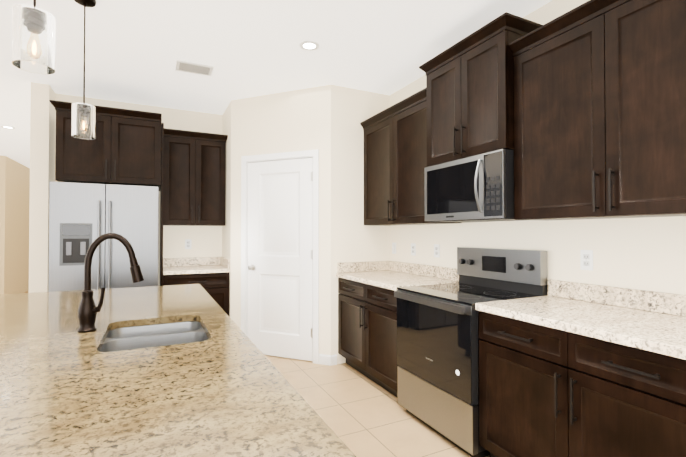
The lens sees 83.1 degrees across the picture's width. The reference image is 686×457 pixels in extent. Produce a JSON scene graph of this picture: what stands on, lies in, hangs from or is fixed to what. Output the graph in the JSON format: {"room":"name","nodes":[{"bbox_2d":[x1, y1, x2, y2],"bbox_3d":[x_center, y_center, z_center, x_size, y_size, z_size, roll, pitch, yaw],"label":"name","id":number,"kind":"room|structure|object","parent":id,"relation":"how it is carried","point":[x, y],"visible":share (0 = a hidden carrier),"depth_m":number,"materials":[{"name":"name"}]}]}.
{"room":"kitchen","nodes":[
{"label":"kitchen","id":0,"kind":"room"},
{"bbox_2d":[0,155,7,293],"bbox_3d":[-7.959,-0.006,6.842,3.120,2.818,0.120,0,-1,-26],"label":"wall","id":1,"kind":"structure","parent":0,"point":[3,206],"depth_m":7.47,"materials":[{"name":"beige paint"}]},
{"bbox_2d":[6,157,29,293],"bbox_3d":[-7.398,0.022,9.109,0.120,2.818,3.460,0,-1,-26],"label":"wall","id":2,"kind":"structure","parent":0,"point":[18,204],"depth_m":8.19,"materials":[{"name":"beige paint"}]},
{"bbox_2d":[29,82,54,292],"bbox_3d":[-4.869,0.003,7.614,0.150,2.818,8.370,0,-1,-26],"label":"wall","id":3,"kind":"structure","parent":0,"point":[42,142],"depth_m":3.86,"materials":[{"name":"beige paint"}]},
{"bbox_2d":[55,93,222,285],"bbox_3d":[-1.647,-0.030,4.898,3.250,2.818,0.120,0,-1,-26],"label":"wall","id":4,"kind":"structure","parent":0,"point":[206,241],"depth_m":4.69,"materials":[{"name":"beige paint"}]},
{"bbox_2d":[49,100,161,190],"bbox_3d":[-2.433,-0.812,4.071,0.935,0.731,0.688,0,-1,-26],"label":"upper cabinet","id":5,"kind":"object","parent":4,"relation":"attached to","point":[123,147],"visible":0.96,"depth_m":3.81,"materials":[{"name":"brown wood"}]},
{"bbox_2d":[185,239,190,248],"bbox_3d":[-1.882,0.191,4.708,0.072,0.118,0.007,0,-1,-26],"label":"electrical outlet","id":6,"kind":"object","parent":4,"relation":"attached to","point":[187,243],"visible":1,"depth_m":4.71,"materials":[{"name":"white plastic"}]},
{"bbox_2d":[163,128,227,225],"bbox_3d":[-1.736,-0.566,4.573,0.710,1.061,0.393,0,-1,-26],"label":"upper cabinet","id":7,"kind":"object","parent":4,"relation":"attached to","point":[194,182],"visible":0.92,"depth_m":4.42,"materials":[{"name":"brown wood"}]},
{"bbox_2d":[163,257,229,268],"bbox_3d":[-1.705,0.402,4.468,0.683,0.101,0.588,0,-1,-26],"label":"backsplash","id":8,"kind":"structure","parent":4,"relation":"attached to","point":[193,261],"depth_m":4.69,"materials":[{"name":"stone"}]},
{"bbox_2d":[222,101,230,316],"bbox_3d":[-1.350,-0.034,4.643,0.100,2.818,0.600,0,-1,-26],"label":"wall","id":9,"kind":"structure","parent":0,"point":[226,240],"depth_m":4.52,"materials":[{"name":"beige paint"}]},
{"bbox_2d":[24,290,489,456],"bbox_3d":[-3.547,1.411,3.494,8.120,0.100,17.100,0,-1,-26],"label":"floor","id":10,"kind":"structure","parent":0,"point":[359,414],"depth_m":2.83,"materials":[{"name":"tile"}]},
{"bbox_2d":[49,182,158,291],"bbox_3d":[-2.383,0.477,3.960,0.880,1.780,0.866,0,-1,-26],"label":"fridge","id":11,"kind":"object","parent":10,"relation":"on","point":[83,217],"visible":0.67,"depth_m":3.60,"materials":[{"name":"silver metal"}]},
{"bbox_2d":[160,123,163,285],"bbox_3d":[-2.017,0.136,4.302,0.020,2.470,0.618,0,-1,-26],"label":"panel","id":12,"kind":"object","parent":10,"relation":"on","point":[161,208],"visible":0.57,"depth_m":4.03,"materials":[{"name":"brown wood"}]},
{"bbox_2d":[163,272,228,315],"bbox_3d":[-1.701,0.934,4.449,0.680,0.878,0.613,0,-1,-26],"label":"base cabinet","id":13,"kind":"object","parent":10,"relation":"on","point":[215,286],"visible":0.27,"depth_m":4.28,"materials":[{"name":"brown wood"}]},
{"bbox_2d":[163,265,229,274],"bbox_3d":[-1.702,0.473,4.460,0.683,0.040,0.603,0,-1,-26],"label":"countertop","id":14,"kind":"structure","parent":13,"relation":"on","point":[177,270],"depth_m":4.26,"materials":[{"name":"stone"}]},
{"bbox_2d":[338,278,397,397],"bbox_3d":[0.457,0.923,3.534,0.653,0.878,1.113,0,-1,-26],"label":"base cabinet","id":15,"kind":"object","parent":10,"relation":"on","point":[367,330],"visible":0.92,"depth_m":3.35,"materials":[{"name":"brown wood"}]},
{"bbox_2d":[336,270,458,290],"bbox_3d":[0.461,0.462,3.542,0.643,0.040,1.113,0,-1,-26],"label":"countertop","id":16,"kind":"structure","parent":15,"relation":"on","point":[390,279],"depth_m":3.41,"materials":[{"name":"stone"}]},
{"bbox_2d":[394,247,547,456],"bbox_3d":[0.840,0.749,2.677,0.696,1.205,0.758,0,-1,-26],"label":"range","id":17,"kind":"object","parent":10,"relation":"on","point":[438,338],"visible":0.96,"depth_m":2.52,"materials":[{"name":"silver metal"}]},
{"bbox_2d":[479,311,685,456],"bbox_3d":[1.288,0.902,1.873,0.618,0.878,1.067,0,-1,-26],"label":"base cabinet","id":18,"kind":"object","parent":10,"relation":"on","point":[544,391],"visible":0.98,"depth_m":1.70,"materials":[{"name":"brown wood"}]},
{"bbox_2d":[475,295,685,359],"bbox_3d":[1.516,0.435,1.385,0.643,0.040,2.154,0,-1,-26],"label":"countertop","id":19,"kind":"structure","parent":18,"relation":"on","point":[659,333],"depth_m":1.79,"materials":[{"name":"stone"}]},
{"bbox_3d":[-0.941,0.896,1.372,1.171,0.878,3.115,0,-1,-26],"label":"cabinet","id":20,"kind":"object","parent":10,"relation":"on","visible":0},
{"bbox_2d":[0,284,355,456],"bbox_3d":[-1.103,0.429,1.298,1.490,0.030,3.185,0,-1,-26],"label":"countertop","id":21,"kind":"structure","parent":20,"relation":"on","point":[225,389],"depth_m":0.99,"materials":[{"name":"stone"}]},
{"bbox_2d":[77,233,143,332],"bbox_3d":[-0.965,0.218,1.616,0.240,0.399,0.077,0,-1,-26],"label":"faucet","id":22,"kind":"object","parent":21,"relation":"on","point":[88,310],"visible":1,"depth_m":1.57,"materials":[{"name":"black metal"}]},
{"bbox_2d":[100,321,207,351],"bbox_3d":[-0.764,0.546,1.589,0.419,0.192,0.556,0,-1,-26],"label":"sink","id":23,"kind":"object","parent":21,"relation":"in","point":[135,337],"visible":0.12,"depth_m":1.68,"materials":[{"name":"metal"}]},
{"bbox_2d":[0,0,551,167],"bbox_3d":[-3.547,-1.506,3.530,8.120,0.100,17.100,0,-1,-26],"label":"ceiling","id":24,"kind":"structure","parent":0,"point":[135,50],"depth_m":3.12,"materials":[{"name":"white paint"}]},
{"bbox_2d":[0,126,14,128],"bbox_3d":[-4.724,-1.427,5.458,0.160,0.008,0.160,0,-1,-26],"label":"recessed light","id":25,"kind":"object","parent":24,"relation":"in","point":[8,127],"visible":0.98,"depth_m":5.46,"materials":[{"name":"white plastic"}]},
{"bbox_2d":[11,0,55,74],"bbox_3d":[-1.150,-1.040,1.446,0.128,0.882,0.128,0,-1,-26],"label":"pendant light","id":26,"kind":"object","parent":24,"relation":"hanging from","point":[33,38],"visible":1,"depth_m":1.40,"materials":[{"name":"clear glass"}]},
{"bbox_2d":[71,0,95,139],"bbox_3d":[-1.651,-1.025,2.470,0.128,0.887,0.128,0,-1,-26],"label":"pendant light","id":27,"kind":"object","parent":24,"relation":"hanging from","point":[83,120],"visible":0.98,"depth_m":2.44,"materials":[{"name":"clear glass"}]},
{"bbox_2d":[176,60,213,75],"bbox_3d":[-1.345,-1.450,3.505,0.305,0.011,0.220,0,-1,-26],"label":"ceiling vent","id":28,"kind":"object","parent":24,"relation":"in","point":[194,68],"visible":1,"depth_m":3.50,"materials":[{"name":"white plastic"}]},
{"bbox_2d":[299,40,318,50],"bbox_3d":[-0.268,-1.456,3.085,0.160,0.008,0.160,0,-1,-26],"label":"recessed light","id":29,"kind":"object","parent":24,"relation":"in","point":[308,45],"visible":1,"depth_m":3.08,"materials":[{"name":"white plastic"}]},
{"bbox_2d":[230,85,330,354],"bbox_3d":[-0.674,-0.040,4.164,1.232,2.818,0.100,0,-1,22],"label":"wall","id":30,"kind":"structure","parent":0,"point":[293,120],"depth_m":4.08,"materials":[{"name":"beige paint"}]},
{"bbox_2d":[241,149,318,363],"bbox_3d":[-0.667,0.284,4.148,0.947,2.171,0.115,0,-1,22],"label":"door frame","id":31,"kind":"structure","parent":30,"relation":"attached to","point":[246,160],"depth_m":4.08,"materials":[{"name":"white wood"}]},
{"bbox_2d":[247,158,312,360],"bbox_3d":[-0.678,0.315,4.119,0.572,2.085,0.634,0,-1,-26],"label":"pantry door","id":32,"kind":"structure","parent":30,"relation":"in","point":[280,263],"depth_m":4.11,"materials":[{"name":"white wood"}]},
{"bbox_2d":[318,354,330,365],"bbox_3d":[-0.181,1.316,3.884,0.137,0.100,0.013,0,-1,22],"label":"baseboard","id":33,"kind":"structure","parent":30,"relation":"attached to","point":[323,359],"depth_m":3.88,"materials":[{"name":"white wood"}]},
{"bbox_2d":[331,85,389,363],"bbox_3d":[0.170,-0.041,4.084,0.700,2.818,0.100,0,-1,-26],"label":"wall","id":34,"kind":"structure","parent":0,"point":[354,238],"depth_m":3.98,"materials":[{"name":"beige paint"}]},
{"bbox_2d":[330,354,336,365],"bbox_3d":[-0.094,1.316,3.874,0.068,0.100,0.013,0,-1,-26],"label":"baseboard","id":35,"kind":"structure","parent":34,"relation":"attached to","point":[333,359],"depth_m":3.87,"materials":[{"name":"white wood"}]},
{"bbox_2d":[390,0,685,294],"bbox_3d":[1.821,-0.071,1.641,0.120,2.818,9.020,0,-1,-26],"label":"wall","id":36,"kind":"structure","parent":0,"point":[646,253],"depth_m":2.36,"materials":[{"name":"beige paint"}]},
{"bbox_2d":[392,243,395,253],"bbox_3d":[0.541,0.209,4.106,0.010,0.118,0.072,0,-1,-26],"label":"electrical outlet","id":37,"kind":"object","parent":36,"relation":"attached to","point":[393,248],"visible":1,"depth_m":4.10,"materials":[{"name":"white plastic"}]},
{"bbox_2d":[337,261,458,280],"bbox_3d":[0.468,0.390,3.547,0.628,0.101,1.113,0,-1,-26],"label":"backsplash","id":38,"kind":"structure","parent":36,"relation":"attached to","point":[431,271],"depth_m":3.90,"materials":[{"name":"stone"}]},
{"bbox_2d":[360,88,460,225],"bbox_3d":[0.578,-0.573,3.612,0.343,1.071,1.113,0,-1,-26],"label":"upper cabinet","id":39,"kind":"object","parent":36,"relation":"attached to","point":[395,150],"visible":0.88,"depth_m":3.50,"materials":[{"name":"brown wood"}]},
{"bbox_2d":[411,243,415,255],"bbox_3d":[0.691,0.205,3.801,0.007,0.118,0.072,0,-1,-26],"label":"electrical outlet","id":40,"kind":"object","parent":36,"relation":"attached to","point":[413,248],"visible":1,"depth_m":3.79,"materials":[{"name":"white plastic"}]},
{"bbox_2d":[434,244,439,257],"bbox_3d":[0.845,0.201,3.487,0.007,0.118,0.072,0,-1,-26],"label":"electrical outlet","id":41,"kind":"object","parent":36,"relation":"attached to","point":[436,250],"visible":1,"depth_m":3.48,"materials":[{"name":"white plastic"}]},
{"bbox_2d":[419,12,541,166],"bbox_3d":[0.964,-0.881,2.758,0.403,0.796,0.840,0,-1,-26],"label":"upper cabinet","id":42,"kind":"object","parent":36,"relation":"attached to","point":[470,94],"visible":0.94,"depth_m":2.58,"materials":[{"name":"brown wood"}]},
{"bbox_2d":[424,149,523,222],"bbox_3d":[0.954,-0.265,2.745,0.461,0.422,0.756,0,-1,-26],"label":"microwave","id":43,"kind":"object","parent":42,"relation":"attached to","point":[478,188],"visible":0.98,"depth_m":2.56,"materials":[{"name":"silver metal"}]},
{"bbox_2d":[580,250,592,270],"bbox_3d":[1.435,0.186,2.280,0.007,0.118,0.072,0,-1,-26],"label":"electrical outlet","id":44,"kind":"object","parent":36,"relation":"attached to","point":[586,259],"visible":1,"depth_m":2.28,"materials":[{"name":"white plastic"}]},
{"bbox_2d":[508,0,685,220],"bbox_3d":[1.394,-0.594,1.943,0.344,1.072,1.067,0,-1,-26],"label":"upper cabinet","id":45,"kind":"object","parent":36,"relation":"attached to","point":[599,109],"visible":1,"depth_m":1.84,"materials":[{"name":"brown wood"}]},
{"bbox_2d":[547,279,685,316],"bbox_3d":[1.795,0.365,1.523,0.022,0.101,2.154,0,-1,-26],"label":"backsplash","id":46,"kind":"structure","parent":36,"relation":"attached to","point":[665,303],"depth_m":2.09,"materials":[{"name":"stone"}]}
]}

